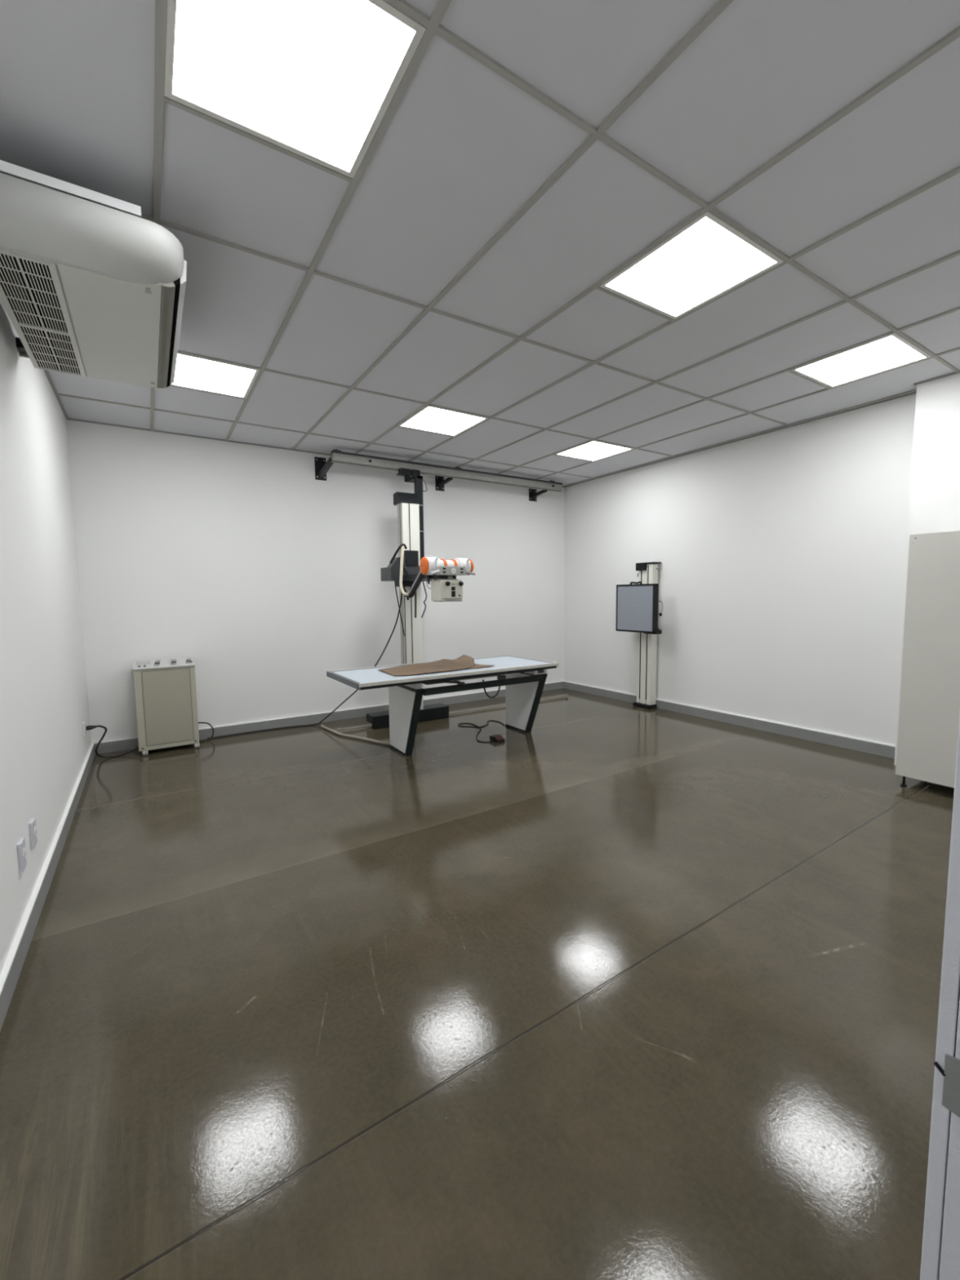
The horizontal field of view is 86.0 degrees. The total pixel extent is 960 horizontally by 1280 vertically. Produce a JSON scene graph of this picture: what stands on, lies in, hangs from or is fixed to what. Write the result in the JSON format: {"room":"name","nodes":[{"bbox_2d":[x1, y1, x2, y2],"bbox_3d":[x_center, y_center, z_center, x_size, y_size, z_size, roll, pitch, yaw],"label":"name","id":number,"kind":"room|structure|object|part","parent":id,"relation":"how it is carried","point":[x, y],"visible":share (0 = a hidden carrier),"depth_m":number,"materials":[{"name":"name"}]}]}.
{"room":"radiology room","nodes":[
{"label":"radiology room","id":0,"kind":"room"},
{"bbox_2d":[0,298,91,974],"bbox_3d":[-1.975,-0.229,2.015,0.120,3.146,5.942,-4,6,-33],"label":"wall","id":1,"kind":"structure","parent":0,"point":[44,706],"depth_m":2.66,"materials":[{"name":"paint"}]},
{"bbox_2d":[17,837,26,872],"bbox_3d":[-1.887,0.885,2.122,0.018,0.119,0.075,-4,6,-33],"label":"wall socket","id":2,"kind":"object","parent":1,"relation":"attached to","point":[21,851],"visible":1,"depth_m":2.10,"materials":[{"name":"white plastic"}]},
{"bbox_2d":[28,817,37,848],"bbox_3d":[-2.020,0.872,2.328,0.018,0.118,0.075,-4,6,-33],"label":"wall socket","id":3,"kind":"object","parent":1,"relation":"attached to","point":[32,825],"visible":1,"depth_m":2.30,"materials":[{"name":"white plastic"}]},
{"bbox_2d":[0,742,94,1031],"bbox_3d":[-1.989,1.170,2.314,0.020,0.107,5.572,-4,6,-33],"label":"baseboard","id":4,"kind":"structure","parent":1,"relation":"attached to","point":[10,974],"depth_m":2.25,"materials":[{"name":"white plastic"}]},
{"bbox_2d":[44,369,68,419],"bbox_3d":[-2.028,-1.712,2.072,0.020,0.012,5.592,-4,6,-33],"label":"trim","id":5,"kind":"structure","parent":1,"relation":"attached to","point":[46,372],"depth_m":3.85,"materials":[{"name":"grey metal"}]},
{"bbox_2d":[82,721,86,736],"bbox_3d":[-3.222,0.724,4.191,0.018,0.100,0.100,-4,6,-33],"label":"wall socket","id":6,"kind":"object","parent":1,"relation":"attached to","point":[84,731],"visible":1,"depth_m":4.15,"materials":[{"name":"white plastic"}]},
{"bbox_2d":[66,419,564,742],"bbox_3d":[-1.177,-0.594,6.117,5.919,3.146,0.120,-4,6,-33],"label":"wall","id":7,"kind":"structure","parent":0,"point":[233,558],"depth_m":5.40,"materials":[{"name":"paint"}]},
{"bbox_2d":[68,417,564,487],"bbox_3d":[-1.155,-2.057,5.936,5.647,0.012,0.012,-4,6,-33],"label":"trim","id":8,"kind":"structure","parent":7,"relation":"attached to","point":[69,419],"depth_m":4.91,"materials":[{"name":"grey metal"}]},
{"bbox_2d":[93,680,564,754],"bbox_3d":[-1.123,0.824,6.181,5.679,0.107,0.020,-4,6,-33],"label":"baseboard","id":9,"kind":"structure","parent":7,"relation":"attached to","point":[114,745],"depth_m":5.64,"materials":[{"name":"grey plastic"}]},
{"bbox_2d":[314,448,562,501],"bbox_3d":[-0.329,-1.951,6.283,3.243,0.272,0.338,-4,6,-33],"label":"wall rail","id":10,"kind":"object","parent":7,"relation":"attached to","point":[322,467],"visible":1,"depth_m":6.01,"materials":[{"name":"grey paint"}]},
{"bbox_2d":[0,688,954,1279],"bbox_3d":[0.731,1.155,3.320,5.919,0.100,7.106,-4,6,-33],"label":"floor","id":11,"kind":"structure","parent":0,"point":[609,988],"depth_m":1.74,"materials":[{"name":"concrete"}]},
{"bbox_2d":[85,657,213,758],"bbox_3d":[-2.994,0.610,4.692,0.401,0.835,1.042,4,7,43],"label":"generator","id":12,"kind":"object","parent":11,"relation":"on","point":[166,694],"visible":1,"depth_m":4.66,"materials":[{"name":"beige metal"}]},
{"bbox_3d":[-3.215,0.866,4.517,0.196,0.361,0.499,0,5,12],"label":"power cord","id":13,"kind":"part","parent":12,"relation":"part of","materials":[{"name":"black rubber"}]},
{"bbox_3d":[-3.065,0.211,4.681,0.110,0.021,0.120,-4,6,-33],"label":"meter plate","id":14,"kind":"part","parent":12,"relation":"part of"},
{"bbox_3d":[-2.829,0.606,4.671,0.367,0.667,0.004,-4,6,-33],"label":"panel","id":15,"kind":"part","parent":12,"relation":"part of","materials":[{"name":"beige metal"}]},
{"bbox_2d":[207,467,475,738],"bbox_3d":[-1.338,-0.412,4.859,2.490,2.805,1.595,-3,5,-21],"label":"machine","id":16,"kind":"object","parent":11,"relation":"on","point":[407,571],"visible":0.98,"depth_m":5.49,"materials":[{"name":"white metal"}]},
{"bbox_3d":[-0.864,-0.344,5.622,0.003,2.245,0.055,-4,6,-33],"label":"rail","id":17,"kind":"part","parent":16,"relation":"part of","materials":[{"name":"white metal"}]},
{"bbox_3d":[-0.831,-0.340,5.570,0.003,2.245,0.038,-4,6,-33],"label":"rail","id":18,"kind":"part","parent":16,"relation":"part of","materials":[{"name":"white metal"}]},
{"bbox_3d":[-0.771,-0.669,5.450,0.212,0.206,0.145,-4,6,-33],"label":"plate","id":19,"kind":"part","parent":16,"relation":"part of","materials":[{"name":"black metal"}]},
{"bbox_3d":[-0.748,-0.864,5.451,0.143,0.157,0.148,-4,6,-33],"label":"plate","id":20,"kind":"part","parent":16,"relation":"part of","materials":[{"name":"black metal"}]},
{"bbox_3d":[-0.667,-1.221,5.668,0.073,1.140,0.072,-4,6,-33],"label":"mast post","id":21,"kind":"part","parent":16,"relation":"part of","materials":[{"name":"black metal"}]},
{"bbox_3d":[-0.466,-0.538,4.614,0.031,0.078,0.027,4,7,42],"label":"lock lever","id":22,"kind":"part","parent":16,"relation":"part of","materials":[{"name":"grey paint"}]},
{"bbox_3d":[-0.516,-0.612,4.972,0.280,0.067,0.980,-4,6,-33],"label":"support arm","id":23,"kind":"part","parent":16,"relation":"part of","materials":[{"name":"black metal"}]},
{"bbox_3d":[-0.380,-0.581,4.406,0.028,0.048,0.117,3,6,37],"label":"handle","id":24,"kind":"part","parent":16,"relation":"part of","materials":[{"name":"silver metal"}]},
{"bbox_3d":[-0.290,-0.356,4.622,0.195,0.023,0.205,-4,6,-33],"label":"rail","id":25,"kind":"part","parent":16,"relation":"part of","materials":[{"name":"grey metal"}]},
{"bbox_3d":[-0.278,-0.612,4.568,0.270,0.076,0.155,-4,6,-33],"label":"control panel","id":26,"kind":"part","parent":16,"relation":"part of","materials":[{"name":"grey plastic"}]},
{"bbox_3d":[-0.242,-0.441,4.539,0.201,0.148,0.014,-4,6,-33],"label":"plate","id":27,"kind":"part","parent":16,"relation":"part of","materials":[{"name":"beige metal"}]},
{"bbox_3d":[-0.090,-0.597,4.590,0.099,0.039,0.025,-1,5,-7],"label":"handle","id":28,"kind":"part","parent":16,"relation":"part of","materials":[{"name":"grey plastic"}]},
{"bbox_2d":[320,724,390,745],"bbox_3d":[-1.291,0.954,5.140,1.143,0.027,0.107,3,6,40],"label":"conduit","id":29,"kind":"object","parent":11,"relation":"on","point":[322,726],"visible":0.94,"depth_m":5.05,"materials":[{"name":"plastic"}]},
{"bbox_2d":[326,654,559,756],"bbox_3d":[-0.292,0.594,4.712,1.971,0.800,0.805,-4,6,-33],"label":"examination table","id":30,"kind":"object","parent":11,"relation":"on","point":[524,679],"depth_m":4.58,"materials":[{"name":"metal"}]},
{"bbox_3d":[-1.115,0.321,4.159,0.022,0.046,0.801,-4,6,-33],"label":"rail","id":31,"kind":"part","parent":30,"relation":"part of","materials":[{"name":"metal"}]},
{"bbox_3d":[-0.659,0.703,4.530,0.055,0.580,0.590,-4,6,-33],"label":"leg","id":32,"kind":"part","parent":30,"relation":"part of","materials":[{"name":"white metal"}]},
{"bbox_3d":[-0.653,0.699,4.523,0.064,0.632,0.610,-4,6,-33],"label":"edge frame","id":33,"kind":"part","parent":30,"relation":"part of","materials":[{"name":"metal"}]},
{"bbox_3d":[-0.506,0.231,5.012,1.955,0.032,0.022,-4,6,-33],"label":"rail","id":34,"kind":"part","parent":30,"relation":"part of","materials":[{"name":"metal"}]},
{"bbox_3d":[-0.400,0.223,4.679,1.053,0.052,0.665,-4,6,-33],"label":"lead apron","id":35,"kind":"part","parent":30,"relation":"part of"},
{"bbox_3d":[-0.084,0.283,4.359,1.955,0.028,0.030,-4,6,-33],"label":"rail","id":36,"kind":"part","parent":30,"relation":"part of","materials":[{"name":"metal"}]},
{"bbox_2d":[452,675,497,680],"bbox_3d":[-0.099,0.325,4.725,0.490,0.015,0.330,-4,6,-33],"label":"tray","id":37,"kind":"object","parent":30,"relation":"on","point":[495,675],"depth_m":4.58,"materials":[{"name":"metal"}]},
{"bbox_3d":[0.457,0.628,5.245,0.060,0.580,0.590,-4,6,-33],"label":"leg","id":38,"kind":"part","parent":30,"relation":"part of","materials":[{"name":"white metal"}]},
{"bbox_3d":[0.464,0.624,5.237,0.069,0.632,0.610,-4,6,-33],"label":"edge frame","id":39,"kind":"part","parent":30,"relation":"part of","materials":[{"name":"metal"}]},
{"bbox_3d":[0.521,0.208,5.206,0.028,0.041,0.801,-4,6,-33],"label":"rail","id":40,"kind":"part","parent":30,"relation":"part of","materials":[{"name":"metal"}]},
{"bbox_2d":[337,693,567,733],"bbox_3d":[-0.140,0.846,6.154,3.140,0.045,0.040,-4,6,-33],"label":"rail","id":41,"kind":"object","parent":11,"relation":"on","point":[366,726],"visible":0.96,"depth_m":6.16,"materials":[{"name":"metal"}]},
{"bbox_2d":[457,720,505,742],"bbox_3d":[0.105,0.914,5.287,0.474,0.056,0.844,-2,5,-19],"label":"switch","id":42,"kind":"object","parent":11,"relation":"on","point":[495,738],"visible":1,"depth_m":4.95,"materials":[{"name":"black plastic"}]},
{"bbox_2d":[615,561,662,709],"bbox_3d":[1.979,-0.043,6.174,0.345,1.765,0.603,-4,6,-33],"label":"stand","id":43,"kind":"object","parent":11,"relation":"on","point":[637,605],"visible":1,"depth_m":6.18,"materials":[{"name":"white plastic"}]},
{"bbox_3d":[1.843,-0.670,6.073,0.021,0.044,0.180,-4,6,-33],"label":"handle","id":44,"kind":"part","parent":43,"relation":"part of","materials":[{"name":"black plastic"}]},
{"bbox_3d":[1.851,-0.376,6.088,0.075,0.565,0.565,-4,6,-33],"label":"detector frame","id":45,"kind":"part","parent":43,"relation":"part of","materials":[{"name":"black plastic"}]},
{"bbox_3d":[2.033,0.804,6.353,0.143,0.045,0.250,-4,6,-33],"label":"plate","id":46,"kind":"part","parent":43,"relation":"part of","materials":[{"name":"black plastic"}]},
{"bbox_2d":[894,530,959,787],"bbox_3d":[3.464,0.178,3.346,0.516,1.778,1.022,-4,6,-33],"label":"tall cabinet","id":47,"kind":"object","parent":11,"relation":"on","point":[929,711],"visible":1,"depth_m":3.49,"materials":[{"name":"plastic"}]},
{"bbox_3d":[3.034,1.006,3.682,0.035,0.080,0.036,-4,6,-33],"label":"leg","id":48,"kind":"part","parent":47,"relation":"part of","materials":[{"name":"black metal"}]},
{"bbox_2d":[0,0,959,487],"bbox_3d":[0.418,-1.911,3.486,5.879,0.104,6.042,-4,6,-33],"label":"ceiling","id":49,"kind":"structure","parent":0,"point":[525,154],"depth_m":2.10,"materials":[{"name":"tile"}]},
{"bbox_2d":[0,160,186,388],"bbox_3d":[-1.780,-1.572,2.339,0.710,0.339,1.440,-4,6,-33],"label":"air conditioner","id":50,"kind":"object","parent":49,"relation":"hanging from","point":[89,289],"visible":1,"depth_m":2.00,"materials":[{"name":"white plastic"}]},
{"bbox_2d":[0,248,85,376],"bbox_3d":[-1.944,-1.401,2.287,0.217,0.011,1.117,-4,6,-33],"label":"grille","id":51,"kind":"object","parent":50,"relation":"attached to","point":[34,296],"depth_m":2.18,"materials":[{"name":"plastic"}]},
{"bbox_3d":[-1.694,-1.418,2.408,0.322,0.008,1.181,-4,6,-33],"label":"panel","id":52,"kind":"part","parent":50,"relation":"part of","materials":[{"name":"plastic"}]},
{"bbox_2d":[156,259,186,388],"bbox_3d":[-1.520,-1.491,2.510,0.099,0.132,1.165,-4,6,-33],"label":"outlet","id":53,"kind":"object","parent":50,"relation":"attached to","point":[170,291],"depth_m":2.31,"materials":[{"name":"plastic"}]},
{"bbox_2d":[170,352,259,398],"bbox_3d":[-1.914,-1.846,3.594,0.599,0.008,0.599,-4,6,-33],"label":"recessed light","id":54,"kind":"object","parent":49,"relation":"in","point":[193,372],"visible":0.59,"depth_m":3.60,"materials":[{"name":"white"}]},
{"bbox_2d":[164,0,426,178],"bbox_3d":[-0.561,-1.680,1.498,0.599,0.008,0.599,-4,6,-33],"label":"recessed light","id":55,"kind":"object","parent":49,"relation":"in","point":[316,81],"visible":1,"depth_m":1.50,"materials":[{"name":"white"}]},
{"bbox_2d":[398,405,488,436],"bbox_3d":[-0.337,-1.952,4.603,0.599,0.008,0.599,-4,6,-33],"label":"recessed light","id":56,"kind":"object","parent":49,"relation":"in","point":[429,419],"visible":1,"depth_m":4.59,"materials":[{"name":"white"}]},
{"bbox_2d":[555,440,632,461],"bbox_3d":[1.240,-2.058,5.612,0.599,0.008,0.599,-4,6,-33],"label":"recessed light","id":57,"kind":"object","parent":49,"relation":"in","point":[593,451],"visible":1,"depth_m":5.60,"materials":[{"name":"white"}]},
{"bbox_2d":[600,211,784,319],"bbox_3d":[1.016,-1.786,2.507,0.599,0.008,0.599,-4,6,-33],"label":"recessed light","id":58,"kind":"object","parent":49,"relation":"in","point":[708,258],"visible":1,"depth_m":2.47,"materials":[{"name":"white"}]},
{"bbox_2d":[791,333,930,387],"bbox_3d":[2.592,-1.892,3.516,0.599,0.008,0.599,-4,6,-33],"label":"recessed light","id":59,"kind":"object","parent":49,"relation":"in","point":[892,351],"visible":1,"depth_m":3.49,"materials":[{"name":"white"}]},
{"bbox_2d":[913,371,959,385],"bbox_3d":[3.675,-1.883,3.276,0.016,0.012,1.462,-4,6,-33],"label":"trim","id":60,"kind":"structure","parent":49,"relation":"attached to","point":[952,373],"depth_m":3.78,"materials":[{"name":"grey metal"}]},
{"bbox_2d":[564,393,915,745],"bbox_3d":[2.901,-0.557,5.136,0.120,3.146,5.942,-4,6,-33],"label":"wall","id":61,"kind":"structure","parent":0,"point":[782,553],"depth_m":5.12,"materials":[{"name":"paint"}]},
{"bbox_2d":[564,680,895,758],"bbox_3d":[2.378,0.802,5.965,0.020,0.107,4.126,-4,6,-33],"label":"baseboard","id":62,"kind":"structure","parent":61,"relation":"attached to","point":[887,750],"depth_m":5.22,"materials":[{"name":"grey plastic"}]},
{"bbox_2d":[564,391,916,487],"bbox_3d":[2.340,-2.080,5.724,0.018,0.012,4.146,-4,6,-33],"label":"trim","id":63,"kind":"structure","parent":61,"relation":"attached to","point":[913,393],"depth_m":5.02,"materials":[{"name":"grey metal"}]},
{"bbox_2d":[893,373,959,764],"bbox_3d":[3.790,-0.424,3.456,0.208,2.952,1.446,-4,6,-33],"label":"wall pillar","id":64,"kind":"structure","parent":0,"point":[935,490],"depth_m":3.81,"materials":[{"name":"paint"}]},
{"bbox_3d":[1.959,-0.212,1.256,5.679,2.952,0.290,-4,6,-33],"label":"wall","id":65,"kind":"structure","parent":0,"visible":0},
{"bbox_2d":[920,712,959,1279],"bbox_3d":[0.098,0.323,0.098,1.060,2.130,0.290,-4,6,-33],"label":"door","id":66,"kind":"structure","parent":65,"relation":"in","point":[940,1250],"depth_m":0.49,"materials":[{"name":"paint"}]},
{"bbox_3d":[0.458,0.421,0.472,0.002,0.066,0.048,-4,6,-33],"label":"strike plate","id":67,"kind":"part","parent":66,"relation":"part of","materials":[{"name":"metal"}]}
]}

